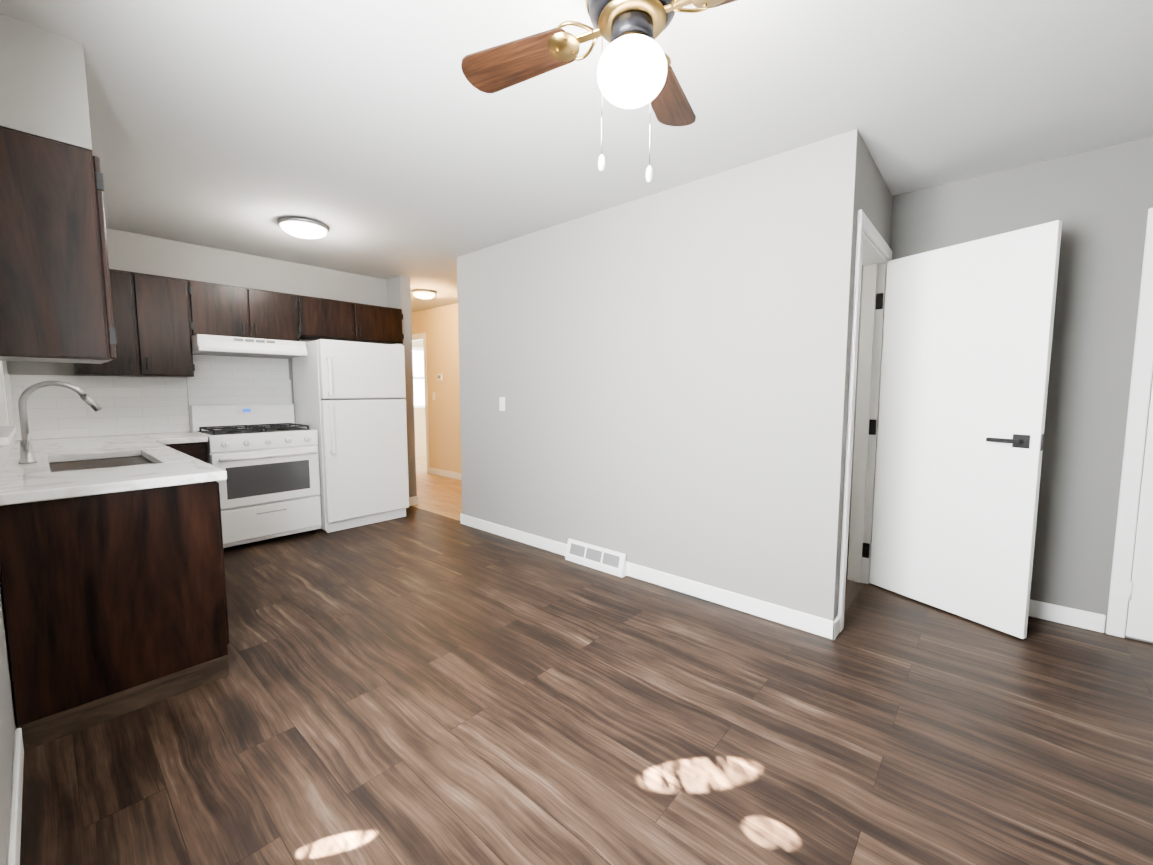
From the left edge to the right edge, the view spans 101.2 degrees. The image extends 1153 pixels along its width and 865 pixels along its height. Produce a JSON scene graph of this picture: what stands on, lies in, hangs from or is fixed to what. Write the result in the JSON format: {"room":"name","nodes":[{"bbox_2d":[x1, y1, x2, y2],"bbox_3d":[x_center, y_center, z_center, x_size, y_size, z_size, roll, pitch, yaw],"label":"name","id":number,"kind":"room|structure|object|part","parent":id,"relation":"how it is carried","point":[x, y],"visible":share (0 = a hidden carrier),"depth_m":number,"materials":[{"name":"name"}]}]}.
{"room":"kitchen","nodes":[
{"label":"kitchen","id":0,"kind":"room"},
{"bbox_2d":[0,361,16,864],"bbox_3d":[-1.327,-0.059,0.920,7.040,2.450,0.120,4,7,41],"label":"wall","id":1,"kind":"structure","parent":0,"point":[8,723],"depth_m":1.41,"materials":[{"name":"grey paint"}]},
{"bbox_2d":[0,361,15,444],"bbox_3d":[-2.593,-0.457,2.033,1.070,1.030,0.160,4,7,41],"label":"window","id":2,"kind":"structure","parent":1,"relation":"in","point":[7,432],"depth_m":2.40,"materials":[{"name":"white"}]},
{"bbox_2d":[0,371,19,476],"bbox_3d":[-2.869,-0.095,2.368,2.574,0.446,0.007,4,7,41],"label":"backsplash","id":3,"kind":"structure","parent":1,"relation":"attached to","point":[9,380],"depth_m":2.94,"materials":[{"name":"tile"}]},
{"bbox_2d":[6,728,23,864],"bbox_3d":[-0.325,1.182,0.231,4.245,0.095,0.014,4,7,41],"label":"baseboard","id":4,"kind":"structure","parent":1,"relation":"attached to","point":[14,833],"depth_m":1.34,"materials":[{"name":"white wood"}]},
{"bbox_2d":[0,126,116,363],"bbox_3d":[-1.944,-0.635,1.720,0.356,0.738,0.329,4,7,41],"label":"upper cabinet","id":5,"kind":"object","parent":1,"relation":"attached to","point":[55,298],"visible":1,"depth_m":1.62,"materials":[{"name":"brown wood"}]},
{"bbox_2d":[6,228,387,440],"bbox_3d":[-2.991,-0.349,4.253,0.120,2.450,2.940,4,7,41],"label":"wall","id":6,"kind":"structure","parent":0,"point":[137,253],"depth_m":4.04,"materials":[{"name":"grey paint"}]},
{"bbox_2d":[74,269,141,376],"bbox_3d":[-3.405,-0.782,3.404,0.321,0.740,0.315,4,7,41],"label":"upper cabinet","id":7,"kind":"object","parent":6,"relation":"attached to","point":[124,294],"depth_m":3.37,"materials":[{"name":"brown wood"}]},
{"bbox_2d":[16,355,291,439],"bbox_3d":[-3.258,-0.164,3.868,0.007,0.948,1.684,4,7,41],"label":"backsplash","id":8,"kind":"structure","parent":6,"relation":"attached to","point":[139,405],"depth_m":3.73,"materials":[{"name":"tile"}]},
{"bbox_2d":[134,272,194,376],"bbox_3d":[-3.197,-0.803,3.640,0.321,0.740,0.315,4,7,41],"label":"upper cabinet","id":9,"kind":"object","parent":6,"relation":"attached to","point":[159,321],"depth_m":3.54,"materials":[{"name":"brown wood"}]},
{"bbox_2d":[190,280,253,337],"bbox_3d":[-2.967,-0.985,3.886,0.321,0.420,0.381,4,7,41],"label":"upper cabinet","id":10,"kind":"object","parent":6,"relation":"attached to","point":[219,309],"depth_m":3.78,"materials":[{"name":"brown wood"}]},
{"bbox_2d":[191,334,306,357],"bbox_3d":[-2.772,-0.716,3.993,0.490,0.126,0.752,4,7,41],"label":"range hood","id":11,"kind":"object","parent":10,"relation":"attached to","point":[202,344],"visible":0.83,"depth_m":3.82,"materials":[{"name":"white metal"}]},
{"bbox_2d":[250,288,301,340],"bbox_3d":[-2.715,-1.010,4.171,0.321,0.420,0.382,4,7,41],"label":"upper cabinet","id":12,"kind":"object","parent":6,"relation":"attached to","point":[273,315],"depth_m":4.07,"materials":[{"name":"brown wood"}]},
{"bbox_2d":[302,296,357,340],"bbox_3d":[-2.425,-1.071,4.496,0.321,0.355,0.495,4,7,41],"label":"upper cabinet","id":13,"kind":"object","parent":6,"relation":"attached to","point":[322,318],"depth_m":4.41,"materials":[{"name":"brown wood"}]},
{"bbox_2d":[353,303,403,343],"bbox_3d":[-2.097,-1.103,4.866,0.321,0.355,0.496,4,7,41],"label":"upper cabinet","id":14,"kind":"object","parent":6,"relation":"attached to","point":[376,324],"depth_m":4.76,"materials":[{"name":"brown wood"}]},
{"bbox_2d":[412,340,425,457],"bbox_3d":[-2.936,-0.761,8.986,0.120,2.450,4.500,4,7,41],"label":"wall","id":15,"kind":"structure","parent":0,"point":[420,433],"depth_m":8.93,"materials":[{"name":"beige paint"}]},
{"bbox_2d":[411,303,460,472],"bbox_3d":[-1.829,-0.574,6.832,4.400,2.450,0.120,4,7,41],"label":"wall","id":16,"kind":"structure","parent":0,"point":[438,326],"depth_m":6.83,"materials":[{"name":"beige paint"}]},
{"bbox_2d":[412,333,429,472],"bbox_3d":[-2.566,-0.462,7.483,0.980,2.115,0.136,4,7,41],"label":"door frame","id":17,"kind":"structure","parent":16,"relation":"attached to","point":[419,336],"depth_m":7.13,"materials":[{"name":"white wood"}]},
{"bbox_2d":[437,374,442,380],"bbox_3d":[-1.982,-0.801,6.851,0.120,0.100,0.024,4,7,41],"label":"thermostat","id":18,"kind":"object","parent":16,"relation":"attached to","point":[439,377],"visible":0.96,"depth_m":6.83,"materials":[{"name":"white plastic"}]},
{"bbox_2d":[429,467,461,479],"bbox_3d":[-1.230,0.653,6.316,2.680,0.095,0.018,4,7,41],"label":"baseboard","id":19,"kind":"structure","parent":16,"relation":"attached to","point":[445,473],"depth_m":6.91,"materials":[{"name":"white"}]},
{"bbox_2d":[0,0,1152,312],"bbox_3d":[-0.110,-1.653,4.521,10.140,0.100,7.320,4,7,41],"label":"ceiling","id":20,"kind":"structure","parent":0,"point":[384,138],"depth_m":2.02,"materials":[{"name":"grey paint"}]},
{"bbox_2d":[0,13,91,149],"bbox_3d":[-1.954,-1.178,1.665,0.350,0.350,0.310,4,7,41],"label":"wall","id":21,"kind":"structure","parent":20,"relation":"attached to","point":[43,88],"depth_m":1.59,"materials":[{"name":"grey paint"}]},
{"bbox_2d":[277,216,328,238],"bbox_3d":[-1.975,-1.464,3.431,0.328,0.084,0.328,4,7,41],"label":"kitchen ceiling light","id":22,"kind":"object","parent":20,"relation":"attached to","point":[303,227],"visible":1,"depth_m":3.34,"materials":[{"name":"white glass"}]},
{"bbox_2d":[412,289,436,298],"bbox_3d":[-1.844,-1.665,5.734,0.288,0.084,0.288,4,7,41],"label":"hall ceiling light","id":23,"kind":"object","parent":20,"relation":"attached to","point":[424,293],"visible":1,"depth_m":5.64,"materials":[{"name":"white glass"}]},
{"bbox_2d":[461,0,737,181],"bbox_3d":[0.164,-1.044,1.402,0.903,0.570,0.903,-2,5,-20],"label":"ceiling fan","id":24,"kind":"object","parent":20,"relation":"hanging from","point":[635,70],"visible":1,"depth_m":1.41,"materials":[{"name":"brown wood"}]},
{"bbox_3d":[-0.139,-1.216,1.531,0.530,0.020,0.156,2,-5,25],"label":"blade","id":25,"kind":"part","parent":24,"relation":"part of","materials":[{"name":"brown wood"}]},
{"bbox_3d":[0.164,-1.057,1.401,0.205,0.150,0.205,4,7,41],"label":"globe","id":26,"kind":"part","parent":24,"relation":"part of","materials":[{"name":"white glass"}]},
{"bbox_3d":[0.307,-1.229,1.690,0.156,0.020,0.530,14,10,24],"label":"blade","id":27,"kind":"part","parent":24,"relation":"part of","materials":[{"name":"brown wood"}]},
{"bbox_3d":[0.467,-1.191,1.246,0.530,0.020,0.156,2,17,25],"label":"blade","id":28,"kind":"part","parent":24,"relation":"part of","materials":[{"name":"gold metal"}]},
{"bbox_2d":[20,457,1152,864],"bbox_3d":[-0.110,0.868,4.741,10.140,0.060,7.320,4,7,41],"label":"floor","id":29,"kind":"structure","parent":0,"point":[416,686],"depth_m":1.73,"materials":[{"name":"wood"}]},
{"bbox_2d":[0,481,229,750],"bbox_3d":[-1.888,0.641,1.974,0.451,0.870,0.613,4,7,41],"label":"base cabinet","id":30,"kind":"object","parent":29,"relation":"on","point":[112,568],"depth_m":1.78,"materials":[{"name":"brown wood"}]},
{"bbox_2d":[0,434,226,504],"bbox_3d":[-2.658,0.128,2.621,2.577,0.039,0.632,4,7,41],"label":"countertop","id":31,"kind":"structure","parent":30,"relation":"on","point":[19,484],"depth_m":1.96,"materials":[{"name":"white stone"}]},
{"bbox_2d":[16,381,101,464],"bbox_3d":[-2.475,-0.055,2.273,0.093,0.386,0.290,4,7,41],"label":"faucet","id":32,"kind":"object","parent":31,"relation":"on","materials":[{"name":"silver metal"}]},
{"bbox_2d":[52,453,151,472],"bbox_3d":[-2.359,0.265,2.369,0.804,0.215,0.384,4,7,41],"label":"sink","id":33,"kind":"object","parent":31,"relation":"in","point":[117,458],"depth_m":2.52,"materials":[{"name":"silver metal"}]},
{"bbox_2d":[172,441,207,460],"bbox_3d":[-3.096,0.496,3.643,0.613,0.870,0.338,4,7,41],"label":"base cabinet","id":34,"kind":"object","parent":29,"relation":"on","point":[200,449],"depth_m":3.49,"materials":[{"name":"brown wood"}]},
{"bbox_2d":[144,433,207,444],"bbox_3d":[-3.078,0.042,3.612,0.632,0.039,0.306,4,7,41],"label":"countertop","id":35,"kind":"structure","parent":34,"relation":"on","point":[168,438],"depth_m":3.46,"materials":[{"name":"white stone"}]},
{"bbox_2d":[190,404,320,550],"bbox_3d":[-2.684,0.334,4.008,0.673,1.130,0.754,4,7,41],"label":"stove","id":36,"kind":"object","parent":29,"relation":"on","point":[265,457],"visible":0.9,"depth_m":3.87,"materials":[{"name":"white metal"}]},
{"bbox_2d":[292,339,408,532],"bbox_3d":[-2.142,0.001,4.541,0.745,1.692,0.763,4,7,41],"label":"fridge","id":37,"kind":"object","parent":29,"relation":"on","point":[349,404],"visible":0.96,"depth_m":4.27,"materials":[{"name":"white metal"}]},
{"bbox_2d":[387,129,862,620],"bbox_3d":[-0.341,-0.310,3.799,4.460,2.450,0.120,4,7,41],"label":"wall","id":38,"kind":"structure","parent":0,"point":[665,374],"depth_m":2.85,"materials":[{"name":"grey paint"}]},
{"bbox_2d":[499,397,504,410],"bbox_3d":[-0.624,-0.239,3.968,0.070,0.115,0.010,4,7,41],"label":"light switch","id":39,"kind":"object","parent":38,"relation":"attached to","point":[502,403],"visible":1,"depth_m":3.96,"materials":[{"name":"white plastic"}]},
{"bbox_2d":[565,538,625,577],"bbox_3d":[0.127,0.883,3.357,0.520,0.150,0.048,4,7,41],"label":"floor vent","id":40,"kind":"object","parent":38,"relation":"attached to","point":[612,562],"visible":1,"depth_m":3.33,"materials":[{"name":"white metal"}]},
{"bbox_2d":[460,514,839,639],"bbox_3d":[0.103,0.905,3.423,3.188,0.095,0.014,4,7,41],"label":"baseboard","id":41,"kind":"structure","parent":38,"relation":"attached to","point":[830,629],"depth_m":2.83,"materials":[{"name":"white wood"}]},
{"bbox_2d":[848,265,862,534],"bbox_3d":[1.476,-0.403,4.873,2.920,2.450,0.100,4,7,41],"label":"wall","id":42,"kind":"structure","parent":0,"point":[855,399],"depth_m":4.02,"materials":[{"name":"grey paint"}]},
{"bbox_2d":[859,141,891,572],"bbox_3d":[1.988,-0.255,3.162,0.120,2.450,2.000,4,7,41],"label":"wall","id":43,"kind":"structure","parent":0,"point":[875,204],"depth_m":2.56,"materials":[{"name":"grey paint"}]},
{"bbox_2d":[838,209,891,631],"bbox_3d":[1.611,-0.049,2.737,0.138,2.115,0.900,4,7,41],"label":"door frame","id":44,"kind":"structure","parent":43,"relation":"attached to","point":[871,259],"depth_m":2.97,"materials":[{"name":"white wood"}]},
{"bbox_2d":[862,220,1061,638],"bbox_3d":[2.047,-0.007,2.640,0.088,2.023,0.825,-2,5,-25],"label":"door","id":45,"kind":"structure","parent":43,"relation":"in","point":[967,340],"depth_m":2.54,"materials":[{"name":"white paint"}]},
{"bbox_2d":[890,136,1152,642],"bbox_3d":[2.916,-0.177,2.267,2.460,2.450,0.120,4,7,41],"label":"wall","id":46,"kind":"structure","parent":0,"point":[1098,203],"depth_m":2.45,"materials":[{"name":"grey paint"}]},
{"bbox_2d":[1028,599,1105,632],"bbox_3d":[2.345,0.961,2.782,1.026,0.095,0.014,4,7,41],"label":"baseboard","id":47,"kind":"structure","parent":46,"relation":"attached to","point":[1083,619],"depth_m":2.53,"materials":[{"name":"white wood"}]},
{"bbox_2d":[1106,208,1152,637],"bbox_3d":[3.088,0.011,2.039,0.950,2.115,0.018,4,7,41],"label":"door frame","id":48,"kind":"structure","parent":46,"relation":"attached to","point":[1134,446],"depth_m":2.33,"materials":[{"name":"white wood"}]},
{"bbox_2d":[1126,378,1152,641],"bbox_3d":[3.070,0.041,2.026,0.821,2.035,0.060,4,7,41],"label":"door","id":49,"kind":"structure","parent":46,"relation":"in","point":[1140,615],"depth_m":2.34,"materials":[{"name":"white paint"}]},
{"bbox_3d":[-0.368,-0.819,9.652,2.850,2.450,0.100,4,7,41],"label":"wall","id":50,"kind":"structure","parent":0,"visible":0},
{"bbox_2d":[412,347,424,407],"bbox_3d":[-2.946,-1.020,8.838,0.029,1.130,1.000,4,7,41],"label":"window","id":51,"kind":"structure","parent":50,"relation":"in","point":[418,384],"depth_m":8.84,"materials":[{"name":"white glass"}]}
]}

